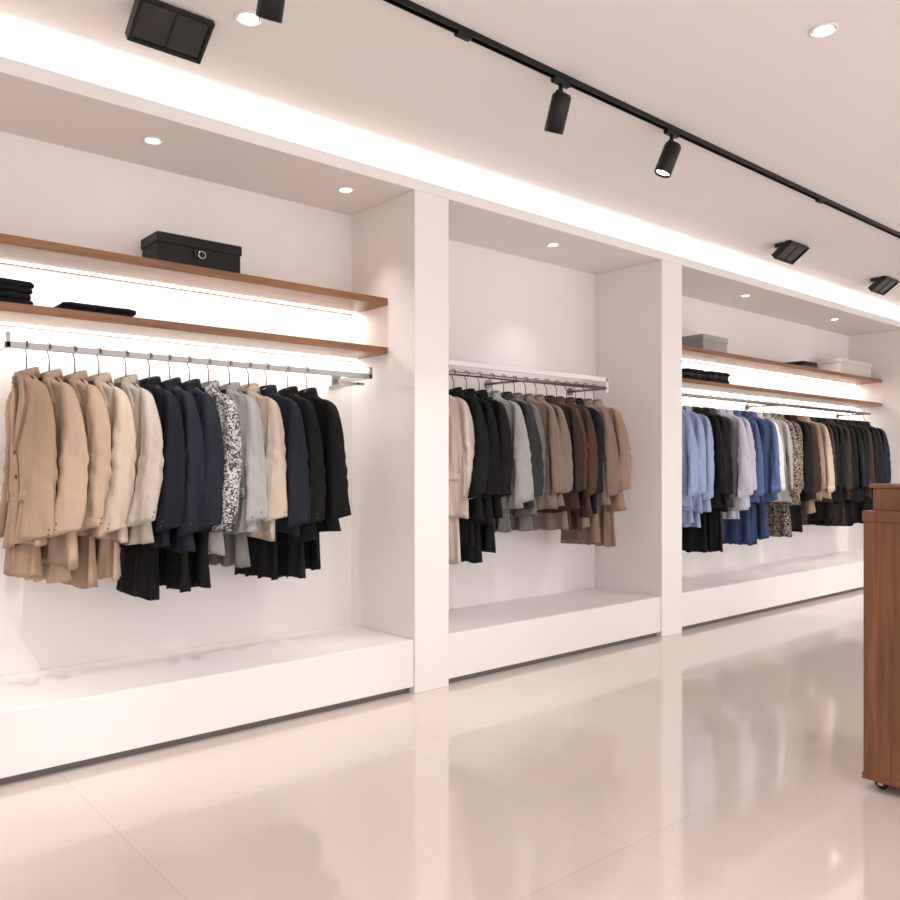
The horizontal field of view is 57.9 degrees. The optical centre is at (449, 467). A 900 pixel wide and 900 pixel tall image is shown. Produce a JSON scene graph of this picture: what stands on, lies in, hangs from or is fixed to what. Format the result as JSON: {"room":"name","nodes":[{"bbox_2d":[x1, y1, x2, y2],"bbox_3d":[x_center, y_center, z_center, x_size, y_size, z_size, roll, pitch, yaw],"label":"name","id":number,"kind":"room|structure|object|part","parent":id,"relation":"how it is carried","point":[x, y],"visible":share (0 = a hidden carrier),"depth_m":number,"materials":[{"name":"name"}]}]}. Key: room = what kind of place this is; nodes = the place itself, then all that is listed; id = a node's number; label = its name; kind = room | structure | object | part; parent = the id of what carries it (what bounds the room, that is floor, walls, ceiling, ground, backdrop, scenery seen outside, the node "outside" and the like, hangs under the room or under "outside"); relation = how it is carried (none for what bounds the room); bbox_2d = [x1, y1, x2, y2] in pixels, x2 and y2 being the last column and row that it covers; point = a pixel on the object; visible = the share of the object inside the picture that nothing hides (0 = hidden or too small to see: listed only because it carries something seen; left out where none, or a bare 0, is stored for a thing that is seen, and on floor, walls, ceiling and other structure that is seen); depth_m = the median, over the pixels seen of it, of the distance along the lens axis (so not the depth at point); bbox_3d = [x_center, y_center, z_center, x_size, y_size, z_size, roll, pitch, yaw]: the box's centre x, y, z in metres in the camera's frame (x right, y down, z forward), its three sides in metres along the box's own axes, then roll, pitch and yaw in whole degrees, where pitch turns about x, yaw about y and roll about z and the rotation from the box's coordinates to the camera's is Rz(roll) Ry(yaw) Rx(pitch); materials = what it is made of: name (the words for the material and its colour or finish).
{"room":"clothing store","nodes":[
{"label":"clothing store","id":0,"kind":"room"},
{"bbox_2d":[352,190,448,693],"bbox_3d":[-0.292,-0.140,4.629,0.238,2.680,0.600,0,0,-41],"label":"wall pillar","id":1,"kind":"structure","parent":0,"point":[400,244],"depth_m":4.45,"materials":[{"name":"paint"}]},
{"bbox_2d":[0,131,847,675],"bbox_3d":[0.385,-0.330,5.686,13.200,3.060,0.120,0,0,-41],"label":"wall","id":2,"kind":"structure","parent":0,"point":[505,309],"depth_m":4.41,"materials":[{"name":"paint"}]},
{"bbox_2d":[0,331,371,388],"bbox_3d":[-1.220,-0.502,3.995,1.840,0.095,0.352,0,0,-41],"label":"rail","id":3,"kind":"object","parent":2,"relation":"attached to","point":[337,381],"visible":1,"depth_m":3.79,"materials":[{"name":"metal"}]},
{"bbox_2d":[0,340,57,578],"bbox_3d":[-1.735,-0.035,3.313,0.139,0.976,0.473,0,0,-44],"label":"coat","id":4,"kind":"object","parent":3,"relation":"hanging from","point":[27,516],"visible":1,"depth_m":3.22,"materials":[{"name":"fabric"}]},
{"bbox_2d":[24,342,88,583],"bbox_3d":[-1.653,-0.023,3.388,0.163,1.000,0.466,0,0,-42],"label":"coat","id":5,"kind":"object","parent":3,"relation":"hanging from","point":[60,556],"visible":0.49,"depth_m":3.26,"materials":[{"name":"fabric"}]},
{"bbox_2d":[60,345,111,588],"bbox_3d":[-1.602,-0.008,3.442,0.495,1.030,0.158,-1,0,41],"label":"coat","id":6,"kind":"object","parent":3,"relation":"hanging from","point":[90,398],"visible":0.38,"depth_m":3.33,"materials":[{"name":"fabric"}]},
{"bbox_2d":[88,347,136,580],"bbox_3d":[-1.548,-0.024,3.520,0.451,0.994,0.162,1,1,34],"label":"coat","id":7,"kind":"object","parent":3,"relation":"hanging from","point":[119,499],"visible":0.45,"depth_m":3.42,"materials":[{"name":"fabric"}]},
{"bbox_2d":[112,350,163,544],"bbox_3d":[-1.443,-0.095,3.575,0.501,0.857,0.162,0,-1,37],"label":"coat","id":8,"kind":"object","parent":3,"relation":"hanging from","point":[149,462],"visible":0.46,"depth_m":3.46,"materials":[{"name":"fabric"}]},
{"bbox_2d":[116,352,186,600],"bbox_3d":[-1.381,0.033,3.674,0.489,1.113,0.146,0,0,40],"label":"suit jacket","id":9,"kind":"object","parent":3,"relation":"hanging from","point":[139,563],"visible":0.49,"depth_m":3.56,"materials":[{"name":"fabric"}]},
{"bbox_2d":[159,354,204,592],"bbox_3d":[-1.279,0.019,3.731,0.135,1.080,0.460,-2,1,-44],"label":"suit jacket","id":10,"kind":"object","parent":3,"relation":"hanging from","point":[174,571],"visible":0.47,"depth_m":3.60,"materials":[{"name":"fabric"}]},
{"bbox_2d":[181,355,224,587],"bbox_3d":[-1.216,0.019,3.762,0.465,1.082,0.165,0,1,43],"label":"suit jacket","id":11,"kind":"object","parent":3,"relation":"hanging from","point":[211,509],"visible":0.53,"depth_m":3.64,"materials":[{"name":"fabric"}]},
{"bbox_2d":[201,357,241,555],"bbox_3d":[-1.162,-0.059,3.837,0.481,0.926,0.170,1,0,38],"label":"jacket","id":12,"kind":"object","parent":3,"relation":"hanging from","point":[230,424],"visible":0.4,"depth_m":3.71,"materials":[{"name":"fabric"}]},
{"bbox_2d":[208,359,268,567],"bbox_3d":[-1.065,-0.025,3.915,0.464,0.997,0.140,0,0,38],"label":"jacket","id":13,"kind":"object","parent":3,"relation":"hanging from","point":[253,499],"visible":0.48,"depth_m":3.80,"materials":[{"name":"fabric"}]},
{"bbox_2d":[241,361,287,540],"bbox_3d":[-1.000,-0.087,3.982,0.496,0.880,0.126,1,0,30],"label":"jacket","id":14,"kind":"object","parent":3,"relation":"hanging from","point":[272,422],"visible":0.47,"depth_m":3.88,"materials":[{"name":"fabric"}]},
{"bbox_2d":[234,363,310,579],"bbox_3d":[-0.917,0.013,4.038,0.512,1.069,0.119,1,0,30],"label":"suit jacket","id":15,"kind":"object","parent":3,"relation":"hanging from","point":[263,554],"visible":0.33,"depth_m":3.94,"materials":[{"name":"fabric"}]},
{"bbox_2d":[277,365,325,578],"bbox_3d":[-0.824,0.020,4.121,0.500,1.086,0.129,0,0,42],"label":"suit jacket","id":16,"kind":"object","parent":3,"relation":"hanging from","point":[291,555],"visible":0.45,"depth_m":3.99,"materials":[{"name":"fabric"}]},
{"bbox_2d":[298,366,350,570],"bbox_3d":[-0.745,0.003,4.191,0.532,1.052,0.135,0,0,34],"label":"suit jacket","id":17,"kind":"object","parent":3,"relation":"hanging from","point":[337,505],"visible":0.39,"depth_m":4.06,"materials":[{"name":"fabric"}]},
{"bbox_2d":[0,233,387,313],"bbox_3d":[-1.991,-0.917,3.325,4.036,0.046,0.359,0,0,-41],"label":"wall shelf","id":18,"kind":"object","parent":2,"relation":"attached to","point":[14,250],"depth_m":3.83,"materials":[{"name":"brown wood"}]},
{"bbox_2d":[0,301,387,360],"bbox_3d":[-1.991,-0.646,3.325,4.036,0.044,0.359,0,0,-41],"label":"wall shelf","id":19,"kind":"object","parent":2,"relation":"attached to","point":[12,314],"depth_m":3.82,"materials":[{"name":"brown wood"}]},
{"bbox_2d":[449,360,607,395],"bbox_3d":[0.369,-0.588,5.360,1.730,0.105,0.351,0,0,-41],"label":"rail","id":20,"kind":"object","parent":2,"relation":"attached to","point":[585,379],"visible":0.56,"depth_m":5.33,"materials":[{"name":"metal"}]},
{"bbox_2d":[449,395,474,564],"bbox_3d":[-0.066,-0.015,4.775,0.483,1.148,0.139,0,0,29],"label":"coat","id":21,"kind":"object","parent":20,"relation":"hanging from","point":[461,428],"visible":0.33,"depth_m":4.68,"materials":[{"name":"fabric"}]},
{"bbox_2d":[449,369,489,546],"bbox_3d":[0.017,-0.062,4.826,0.166,1.048,0.513,-1,-1,-43],"label":"suit jacket","id":22,"kind":"object","parent":20,"relation":"hanging from","point":[481,460],"visible":0.36,"depth_m":4.68,"materials":[{"name":"fabric"}]},
{"bbox_2d":[460,371,500,562],"bbox_3d":[0.099,-0.007,4.920,0.467,1.162,0.122,0,0,39],"label":"suit jacket","id":23,"kind":"object","parent":20,"relation":"hanging from","point":[470,554],"visible":0.26,"depth_m":4.79,"materials":[{"name":"fabric"}]},
{"bbox_2d":[475,372,512,552],"bbox_3d":[0.162,-0.039,4.992,0.509,1.099,0.131,0,0,43],"label":"suit jacket","id":24,"kind":"object","parent":20,"relation":"hanging from","point":[487,534],"visible":0.37,"depth_m":4.83,"materials":[{"name":"fabric"}]},
{"bbox_2d":[488,373,533,532],"bbox_3d":[0.279,-0.094,5.049,0.513,0.984,0.121,0,0,40],"label":"suit jacket","id":25,"kind":"object","parent":20,"relation":"hanging from","point":[522,486],"visible":0.33,"depth_m":4.91,"materials":[{"name":"fabric"}]},
{"bbox_2d":[501,374,543,508],"bbox_3d":[0.358,-0.163,5.096,0.506,0.850,0.135,0,0,43],"label":"suit jacket","id":26,"kind":"object","parent":20,"relation":"hanging from","point":[536,449],"visible":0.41,"depth_m":4.97,"materials":[{"name":"fabric"}]},
{"bbox_2d":[509,376,545,531],"bbox_3d":[0.389,-0.092,5.191,0.481,0.991,0.121,0,0,44],"label":"suit jacket","id":27,"kind":"object","parent":20,"relation":"hanging from","point":[520,519],"visible":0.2,"depth_m":5.08,"materials":[{"name":"fabric"}]},
{"bbox_2d":[523,377,564,509],"bbox_3d":[0.500,-0.148,5.247,0.517,0.881,0.128,-2,-1,40],"label":"coat","id":28,"kind":"object","parent":20,"relation":"hanging from","point":[554,477],"visible":0.38,"depth_m":5.10,"materials":[{"name":"fabric"}]},
{"bbox_2d":[534,378,572,506],"bbox_3d":[0.540,-0.163,5.298,0.528,0.858,0.182,1,0,41],"label":"coat","id":29,"kind":"object","parent":20,"relation":"hanging from","point":[564,431],"visible":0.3,"depth_m":5.17,"materials":[{"name":"fabric"}]},
{"bbox_2d":[532,379,586,529],"bbox_3d":[0.637,-0.087,5.360,0.523,0.998,0.141,0,0,30],"label":"suit jacket","id":30,"kind":"object","parent":20,"relation":"hanging from","point":[547,519],"visible":0.35,"depth_m":5.27,"materials":[{"name":"fabric"}]},
{"bbox_2d":[554,380,587,529],"bbox_3d":[0.698,-0.089,5.427,0.155,0.997,0.502,0,0,-38],"label":"suit jacket","id":31,"kind":"object","parent":20,"relation":"hanging from","point":[560,399],"visible":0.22,"depth_m":5.29,"materials":[{"name":"fabric"}]},
{"bbox_2d":[564,381,597,530],"bbox_3d":[0.785,-0.086,5.490,0.134,1.004,0.465,0,0,-42],"label":"suit jacket","id":32,"kind":"object","parent":20,"relation":"hanging from","point":[585,510],"visible":0.32,"depth_m":5.35,"materials":[{"name":"fabric"}]},
{"bbox_2d":[573,382,602,527],"bbox_3d":[0.837,-0.089,5.583,0.138,0.997,0.462,0,0,-44],"label":"suit jacket","id":33,"kind":"object","parent":20,"relation":"hanging from","point":[595,415],"visible":0.28,"depth_m":5.44,"materials":[{"name":"fabric"}]},
{"bbox_2d":[560,383,619,544],"bbox_3d":[0.932,-0.026,5.633,0.151,1.124,0.495,0,1,-43],"label":"coat","id":34,"kind":"object","parent":20,"relation":"hanging from","point":[611,473],"visible":0.37,"depth_m":5.49,"materials":[{"name":"fabric"}]},
{"bbox_2d":[586,384,631,546],"bbox_3d":[1.035,-0.021,5.673,0.142,1.134,0.503,0,0,-45],"label":"coat","id":35,"kind":"object","parent":20,"relation":"hanging from","point":[606,512],"visible":0.41,"depth_m":5.54,"materials":[{"name":"fabric"}]},
{"bbox_2d":[682,368,705,380],"bbox_3d":[1.904,-0.751,6.637,0.308,0.090,0.263,0,0,-41],"label":"sweater","id":36,"kind":"object","parent":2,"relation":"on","point":[689,373],"visible":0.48,"depth_m":6.50,"materials":[{"name":"fabric"}]},
{"bbox_2d":[682,334,727,352],"bbox_3d":[2.148,-1.031,6.873,0.380,0.140,0.220,0,0,-41],"label":"gift box","id":37,"kind":"object","parent":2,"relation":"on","point":[703,341],"visible":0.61,"depth_m":6.76,"materials":[{"name":"grey cardboard"}]},
{"bbox_2d":[704,371,729,383],"bbox_3d":[2.175,-0.753,6.870,0.344,0.094,0.251,0,0,-41],"label":"sweater","id":38,"kind":"object","parent":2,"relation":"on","point":[713,376],"visible":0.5,"depth_m":6.75,"materials":[{"name":"fabric"}]},
{"bbox_2d":[682,393,870,417],"bbox_3d":[2.908,-0.575,7.545,3.890,0.060,0.351,0,0,-41],"label":"rail","id":39,"kind":"object","parent":2,"relation":"attached to","point":[766,404],"visible":0.61,"depth_m":7.49,"materials":[{"name":"metal"}]},
{"bbox_2d":[682,413,698,508],"bbox_3d":[1.663,-0.145,6.251,0.466,0.905,0.163,0,0,41],"label":"dress shirt","id":40,"kind":"object","parent":39,"relation":"hanging from","point":[690,477],"visible":0.3,"depth_m":6.14,"materials":[{"name":"fabric"}]},
{"bbox_2d":[682,408,706,523],"bbox_3d":[1.726,-0.080,6.318,0.519,1.036,0.171,0,0,37],"label":"dress shirt","id":41,"kind":"object","parent":39,"relation":"hanging from","point":[687,513],"visible":0.22,"depth_m":6.20,"materials":[{"name":"fabric"}]},
{"bbox_2d":[682,392,713,527],"bbox_3d":[1.831,-0.067,6.414,0.505,1.063,0.138,0,0,42],"label":"dress shirt","id":42,"kind":"object","parent":39,"relation":"hanging from","point":[706,504],"visible":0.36,"depth_m":6.27,"materials":[{"name":"fabric"}]},
{"bbox_2d":[682,393,726,552],"bbox_3d":[1.957,0.042,6.505,0.520,1.279,0.117,0,1,40],"label":"suit jacket","id":43,"kind":"object","parent":39,"relation":"hanging from","point":[694,539],"visible":0.41,"depth_m":6.37,"materials":[{"name":"fabric"}]},
{"bbox_2d":[700,394,732,551],"bbox_3d":[2.053,0.036,6.572,0.132,1.268,0.450,0,0,-44],"label":"suit jacket","id":44,"kind":"object","parent":39,"relation":"hanging from","point":[713,519],"visible":0.23,"depth_m":6.45,"materials":[{"name":"fabric"}]},
{"bbox_2d":[708,395,737,538],"bbox_3d":[2.131,-0.006,6.677,0.461,1.183,0.136,0,0,36],"label":"suit jacket","id":45,"kind":"object","parent":39,"relation":"hanging from","point":[731,428],"visible":0.21,"depth_m":6.56,"materials":[{"name":"fabric"}]},
{"bbox_2d":[716,396,752,518],"bbox_3d":[2.248,-0.086,6.717,0.138,1.020,0.507,0,0,-39],"label":"dress shirt","id":46,"kind":"object","parent":39,"relation":"hanging from","point":[745,480],"visible":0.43,"depth_m":6.56,"materials":[{"name":"fabric"}]},
{"bbox_2d":[724,397,756,506],"bbox_3d":[2.310,-0.137,6.803,0.148,0.922,0.509,0,0,-41],"label":"dress shirt","id":47,"kind":"object","parent":39,"relation":"hanging from","point":[728,411],"visible":0.17,"depth_m":6.65,"materials":[{"name":"fabric"}]},
{"bbox_2d":[722,397,763,543],"bbox_3d":[2.415,0.025,6.895,0.466,1.246,0.129,0,0,35],"label":"dress shirt","id":48,"kind":"object","parent":39,"relation":"hanging from","point":[735,531],"visible":0.3,"depth_m":6.81,"materials":[{"name":"fabric"}]},
{"bbox_2d":[728,398,767,545],"bbox_3d":[2.496,0.031,6.995,0.446,1.258,0.134,1,1,30],"label":"dress shirt","id":49,"kind":"object","parent":39,"relation":"hanging from","point":[753,522],"visible":0.23,"depth_m":6.90,"materials":[{"name":"fabric"}]},
{"bbox_2d":[747,399,780,539],"bbox_3d":[2.597,0.013,7.045,0.501,1.222,0.156,-1,0,32],"label":"dress shirt","id":50,"kind":"object","parent":39,"relation":"hanging from","point":[774,482],"visible":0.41,"depth_m":6.95,"materials":[{"name":"fabric"}]},
{"bbox_2d":[754,400,784,500],"bbox_3d":[2.676,-0.144,7.138,0.493,0.907,0.132,0,0,42],"label":"dress shirt","id":51,"kind":"object","parent":39,"relation":"hanging from","point":[759,414],"visible":0.13,"depth_m":6.99,"materials":[{"name":"fabric"}]},
{"bbox_2d":[761,401,792,502],"bbox_3d":[2.805,-0.134,7.215,0.480,0.927,0.142,0,0,22],"label":"dress shirt","id":52,"kind":"object","parent":39,"relation":"hanging from","point":[784,496],"visible":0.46,"depth_m":7.12,"materials":[{"name":"fabric"}]},
{"bbox_2d":[766,401,801,536],"bbox_3d":[2.879,0.009,7.281,0.153,1.214,0.491,-1,0,-43],"label":"patterned blouse","id":53,"kind":"object","parent":39,"relation":"hanging from","point":[778,513],"visible":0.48,"depth_m":7.19,"materials":[{"name":"fabric"}]},
{"bbox_2d":[775,402,803,505],"bbox_3d":[2.942,0.010,7.388,0.148,1.216,0.518,-1,1,-43],"label":"patterned blouse","id":54,"kind":"object","parent":39,"relation":"hanging from","point":[796,426],"visible":0.14,"depth_m":7.23,"materials":[{"name":"fabric"}]},
{"bbox_2d":[782,403,813,531],"bbox_3d":[3.051,-0.009,7.443,0.506,1.178,0.144,0,0,39],"label":"suit jacket","id":55,"kind":"object","parent":39,"relation":"hanging from","point":[808,478],"visible":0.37,"depth_m":7.32,"materials":[{"name":"fabric"}]},
{"bbox_2d":[788,403,821,524],"bbox_3d":[3.148,-0.029,7.513,0.528,1.137,0.156,0,0,43],"label":"suit jacket","id":56,"kind":"object","parent":39,"relation":"hanging from","point":[817,486],"visible":0.27,"depth_m":7.37,"materials":[{"name":"fabric"}]},
{"bbox_2d":[795,404,826,513],"bbox_3d":[3.260,-0.078,7.598,0.476,1.040,0.121,0,0,41],"label":"suit jacket","id":57,"kind":"object","parent":39,"relation":"hanging from","point":[810,505],"visible":0.2,"depth_m":7.47,"materials":[{"name":"fabric"}]},
{"bbox_2d":[801,405,834,498],"bbox_3d":[3.348,-0.155,7.685,0.516,0.886,0.142,0,0,30],"label":"dress shirt","id":58,"kind":"object","parent":39,"relation":"hanging from","point":[830,476],"visible":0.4,"depth_m":7.57,"materials":[{"name":"fabric"}]},
{"bbox_2d":[807,405,837,502],"bbox_3d":[3.425,-0.132,7.802,0.517,0.933,0.119,0,0,30],"label":"suit jacket","id":59,"kind":"object","parent":39,"relation":"hanging from","point":[831,435],"visible":0.15,"depth_m":7.69,"materials":[{"name":"fabric"}]},
{"bbox_2d":[807,406,839,520],"bbox_3d":[3.513,-0.044,7.862,0.464,1.108,0.130,0,1,30],"label":"suit jacket","id":60,"kind":"object","parent":39,"relation":"hanging from","point":[825,511],"visible":0.29,"depth_m":7.78,"materials":[{"name":"fabric"}]},
{"bbox_2d":[807,407,845,525],"bbox_3d":[3.583,-0.018,7.935,0.507,1.158,0.161,2,0,39],"label":"suit jacket","id":61,"kind":"object","parent":39,"relation":"hanging from","point":[842,448],"visible":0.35,"depth_m":7.80,"materials":[{"name":"fabric"}]},
{"bbox_2d":[825,407,852,525],"bbox_3d":[3.701,-0.018,8.038,0.490,1.160,0.147,0,0,36],"label":"suit jacket","id":62,"kind":"object","parent":39,"relation":"hanging from","point":[839,508],"visible":0.3,"depth_m":7.92,"materials":[{"name":"fabric"}]},
{"bbox_2d":[819,409,866,525],"bbox_3d":[3.910,-0.006,8.165,0.477,1.183,0.124,0,0,29],"label":"suit jacket","id":63,"kind":"object","parent":39,"relation":"hanging from","point":[860,447],"visible":0.27,"depth_m":8.07,"materials":[{"name":"fabric"}]},
{"bbox_2d":[830,408,858,525],"bbox_3d":[3.792,-0.014,8.116,0.514,1.168,0.150,0,0,36],"label":"suit jacket","id":64,"kind":"object","parent":39,"relation":"hanging from","point":[854,459],"visible":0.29,"depth_m":7.95,"materials":[{"name":"fabric"}]},
{"bbox_2d":[841,409,868,515],"bbox_3d":[3.973,-0.046,8.275,0.515,1.103,0.128,0,0,34],"label":"suit jacket","id":65,"kind":"object","parent":39,"relation":"hanging from","point":[862,433],"visible":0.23,"depth_m":8.16,"materials":[{"name":"fabric"}]},
{"bbox_2d":[847,410,875,498],"bbox_3d":[4.085,-0.142,8.361,0.509,0.913,0.126,0,0,38],"label":"suit jacket","id":66,"kind":"object","parent":39,"relation":"hanging from","point":[867,491],"visible":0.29,"depth_m":8.20,"materials":[{"name":"fabric"}]},
{"bbox_2d":[852,410,880,523],"bbox_3d":[4.171,-0.010,8.430,0.501,1.176,0.137,0,0,38],"label":"suit jacket","id":67,"kind":"object","parent":39,"relation":"hanging from","point":[864,505],"visible":0.18,"depth_m":8.31,"materials":[{"name":"fabric"}]},
{"bbox_2d":[857,411,884,523],"bbox_3d":[4.275,-0.009,8.505,0.481,1.178,0.132,0,0,45],"label":"suit jacket","id":68,"kind":"object","parent":39,"relation":"hanging from","point":[881,456],"visible":0.13,"depth_m":8.34,"materials":[{"name":"fabric"}]},
{"bbox_2d":[863,411,890,509],"bbox_3d":[4.361,-0.014,8.591,0.126,1.163,0.521,0,0,-43],"label":"suit jacket","id":69,"kind":"object","parent":39,"relation":"hanging from","point":[886,450],"visible":0.19,"depth_m":8.42,"materials":[{"name":"fabric"}]},
{"bbox_2d":[682,345,881,384],"bbox_3d":[2.998,-0.940,7.617,4.159,0.041,0.359,0,0,-41],"label":"wall shelf","id":70,"kind":"object","parent":2,"relation":"attached to","point":[692,354],"depth_m":7.49,"materials":[{"name":"brown wood"}]},
{"bbox_2d":[682,378,881,407],"bbox_3d":[2.998,-0.686,7.617,4.159,0.039,0.359,0,0,-41],"label":"wall shelf","id":71,"kind":"object","parent":2,"relation":"attached to","point":[687,384],"depth_m":7.44,"materials":[{"name":"brown wood"}]},
{"bbox_2d":[786,361,817,368],"bbox_3d":[3.420,-0.993,7.954,0.319,0.065,0.241,0,0,-41],"label":"scarf","id":72,"kind":"object","parent":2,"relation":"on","point":[801,363],"visible":0.39,"depth_m":7.83,"materials":[{"name":"fabric"}]},
{"bbox_2d":[817,358,871,377],"bbox_3d":[4.175,-1.041,8.603,0.750,0.160,0.240,0,0,-41],"label":"box","id":73,"kind":"object","parent":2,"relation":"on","point":[842,365],"visible":0.77,"depth_m":8.41,"materials":[{"name":"white cardboard"}]},
{"bbox_2d":[0,589,899,899],"bbox_3d":[2.732,1.250,2.957,13.200,0.100,7.320,0,0,-41],"label":"floor","id":74,"kind":"structure","parent":0,"point":[723,760],"depth_m":2.95,"materials":[{"name":"tile"}]},
{"bbox_2d":[0,624,412,784],"bbox_3d":[-1.915,1.058,3.237,4.035,0.285,0.591,0,0,-41],"label":"display platform","id":75,"kind":"object","parent":74,"relation":"on","point":[54,720],"visible":1,"depth_m":3.60,"materials":[{"name":"paint"}]},
{"bbox_2d":[449,588,660,682],"bbox_3d":[0.551,1.058,5.359,1.990,0.285,0.591,0,0,-41],"label":"display platform","id":76,"kind":"object","parent":74,"relation":"on","point":[484,639],"visible":0.74,"depth_m":5.13,"materials":[{"name":"paint"}]},
{"bbox_2d":[682,550,863,629],"bbox_3d":[3.073,1.058,7.529,4.158,0.285,0.591,0,0,-41],"label":"display platform","id":77,"kind":"object","parent":74,"relation":"on","point":[712,596],"visible":0.62,"depth_m":6.95,"materials":[{"name":"paint"}]},
{"bbox_2d":[862,483,899,788],"bbox_3d":[2.197,0.630,2.817,0.695,1.140,1.205,0,0,-41],"label":"counter","id":78,"kind":"object","parent":74,"relation":"on","point":[882,523],"depth_m":3.00,"materials":[{"name":"brown wood"}]},
{"bbox_2d":[862,510,899,522],"bbox_3d":[2.197,0.180,2.817,0.695,0.040,1.205,0,0,-41],"label":"countertop","id":79,"kind":"structure","parent":78,"relation":"on","point":[868,515],"depth_m":2.99,"materials":[{"name":"brown wood"}]},
{"bbox_3d":[2.197,1.147,2.817,0.695,0.025,1.205,0,0,-41],"label":"rail","id":80,"kind":"part","parent":78,"relation":"part of","materials":[{"name":"brown wood"}]},
{"bbox_2d":[0,0,899,306],"bbox_3d":[2.967,-1.755,2.684,13.200,0.130,6.600,0,0,-41],"label":"ceiling","id":81,"kind":"structure","parent":0,"point":[748,79],"depth_m":3.64,"materials":[{"name":"paint"}]},
{"bbox_2d":[125,0,214,63],"bbox_3d":[-1.044,-1.640,3.038,0.280,0.136,0.163,0,0,-41],"label":"ceiling spotlight","id":82,"kind":"object","parent":81,"relation":"attached to","point":[158,25],"visible":1,"depth_m":3.02,"materials":[{"name":"black metal"}]},
{"bbox_2d":[234,10,262,26],"bbox_3d":[-0.756,-1.687,3.056,0.108,0.007,0.108,0,0,-41],"label":"recessed light","id":83,"kind":"object","parent":81,"relation":"in","point":[248,18],"visible":0.95,"depth_m":3.05,"materials":[{"name":"paint"}]},
{"bbox_2d":[0,56,899,335],"bbox_3d":[0.620,-1.510,5.413,13.200,0.060,0.600,0,0,-41],"label":"soffit","id":84,"kind":"object","parent":81,"relation":"attached to","point":[37,103],"visible":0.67,"depth_m":4.13,"materials":[{"name":"paint"}]},
{"bbox_2d":[142,136,162,144],"bbox_3d":[-1.342,-1.476,3.673,0.087,0.007,0.087,0,0,-41],"label":"recessed light","id":85,"kind":"object","parent":84,"relation":"attached to","point":[151,140],"visible":1,"depth_m":3.67,"materials":[{"name":"paint"}]},
{"bbox_2d":[337,187,353,192],"bbox_3d":[-0.554,-1.476,4.325,0.087,0.007,0.087,0,0,-41],"label":"recessed light","id":86,"kind":"object","parent":84,"relation":"attached to","point":[343,189],"visible":1,"depth_m":4.32,"materials":[{"name":"paint"}]},
{"bbox_2d":[546,243,559,246],"bbox_3d":[0.682,-1.476,5.388,0.087,0.007,0.087,0,0,-41],"label":"recessed light","id":87,"kind":"object","parent":84,"relation":"attached to","point":[548,244],"visible":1,"depth_m":5.38,"materials":[{"name":"paint"}]},
{"bbox_2d":[0,16,899,320],"bbox_3d":[0.665,-1.700,5.360,13.200,0.320,0.060,0,0,-41],"label":"cove","id":88,"kind":"object","parent":81,"relation":"attached to","point":[19,41],"visible":0.5,"depth_m":4.29,"materials":[{"name":"paint"}]},
{"bbox_2d":[256,0,899,238],"bbox_3d":[1.489,-1.566,4.403,11.240,0.249,0.146,0,0,-41],"label":"track lighting","id":89,"kind":"object","parent":81,"relation":"attached to","point":[272,10],"visible":1,"depth_m":3.52,"materials":[{"name":"black metal"}]},
{"bbox_2d":[771,240,809,264],"bbox_3d":[2.581,-1.640,6.170,0.280,0.136,0.163,0,0,-41],"label":"ceiling spotlight","id":90,"kind":"object","parent":81,"relation":"attached to","point":[789,251],"visible":0.96,"depth_m":6.14,"materials":[{"name":"black metal"}]},
{"bbox_3d":[2.561,-1.676,6.193,0.240,0.028,0.070,0,0,-41],"label":"mount plate","id":91,"kind":"part","parent":90,"relation":"part of","materials":[{"name":"black metal"}]},
{"bbox_2d":[809,22,838,38],"bbox_3d":[1.442,-1.687,3.139,0.108,0.007,0.108,0,0,-41],"label":"recessed light","id":92,"kind":"object","parent":81,"relation":"in","point":[823,30],"visible":1,"depth_m":3.14,"materials":[{"name":"paint"}]},
{"bbox_2d":[868,276,898,295],"bbox_3d":[3.885,-1.640,7.291,0.280,0.136,0.163,0,0,-41],"label":"ceiling spotlight","id":93,"kind":"object","parent":81,"relation":"attached to","point":[882,285],"visible":0.94,"depth_m":7.25,"materials":[{"name":"black metal"}]},
{"bbox_2d":[596,260,681,636],"bbox_3d":[1.404,-0.140,6.088,0.250,2.680,0.600,0,0,-41],"label":"wall pillar","id":94,"kind":"structure","parent":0,"point":[639,307],"depth_m":5.90,"materials":[{"name":"paint"}]},
{"bbox_2d":[848,330,899,550],"bbox_3d":[5.138,-0.140,9.300,1.280,2.680,0.600,0,0,-41],"label":"wall","id":95,"kind":"structure","parent":0,"point":[881,350],"depth_m":8.85,"materials":[{"name":"white paint"}]},
{"bbox_3d":[-3.914,-0.140,1.514,1.240,2.680,0.600,0,0,-41],"label":"wall","id":96,"kind":"structure","parent":0,"visible":0},
{"bbox_2d":[0,277,34,304],"bbox_3d":[-1.946,-0.718,3.338,0.399,0.100,0.285,0,0,-41],"label":"sweater","id":97,"kind":"object","parent":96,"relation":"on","point":[11,290],"visible":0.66,"depth_m":3.31,"materials":[{"name":"fabric"}]},
{"bbox_2d":[54,302,135,316],"bbox_3d":[-1.600,-0.687,3.636,0.322,0.038,0.278,0,0,-41],"label":"trousers","id":98,"kind":"object","parent":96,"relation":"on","point":[64,305],"visible":0.45,"depth_m":3.52,"materials":[{"name":"fabric"}]},
{"bbox_2d":[141,231,241,272],"bbox_3d":[-1.242,-1.014,3.929,0.420,0.145,0.223,0,0,-41],"label":"storage box","id":99,"kind":"object","parent":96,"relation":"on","point":[159,245],"visible":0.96,"depth_m":3.83,"materials":[{"name":"black leather"}]}
]}

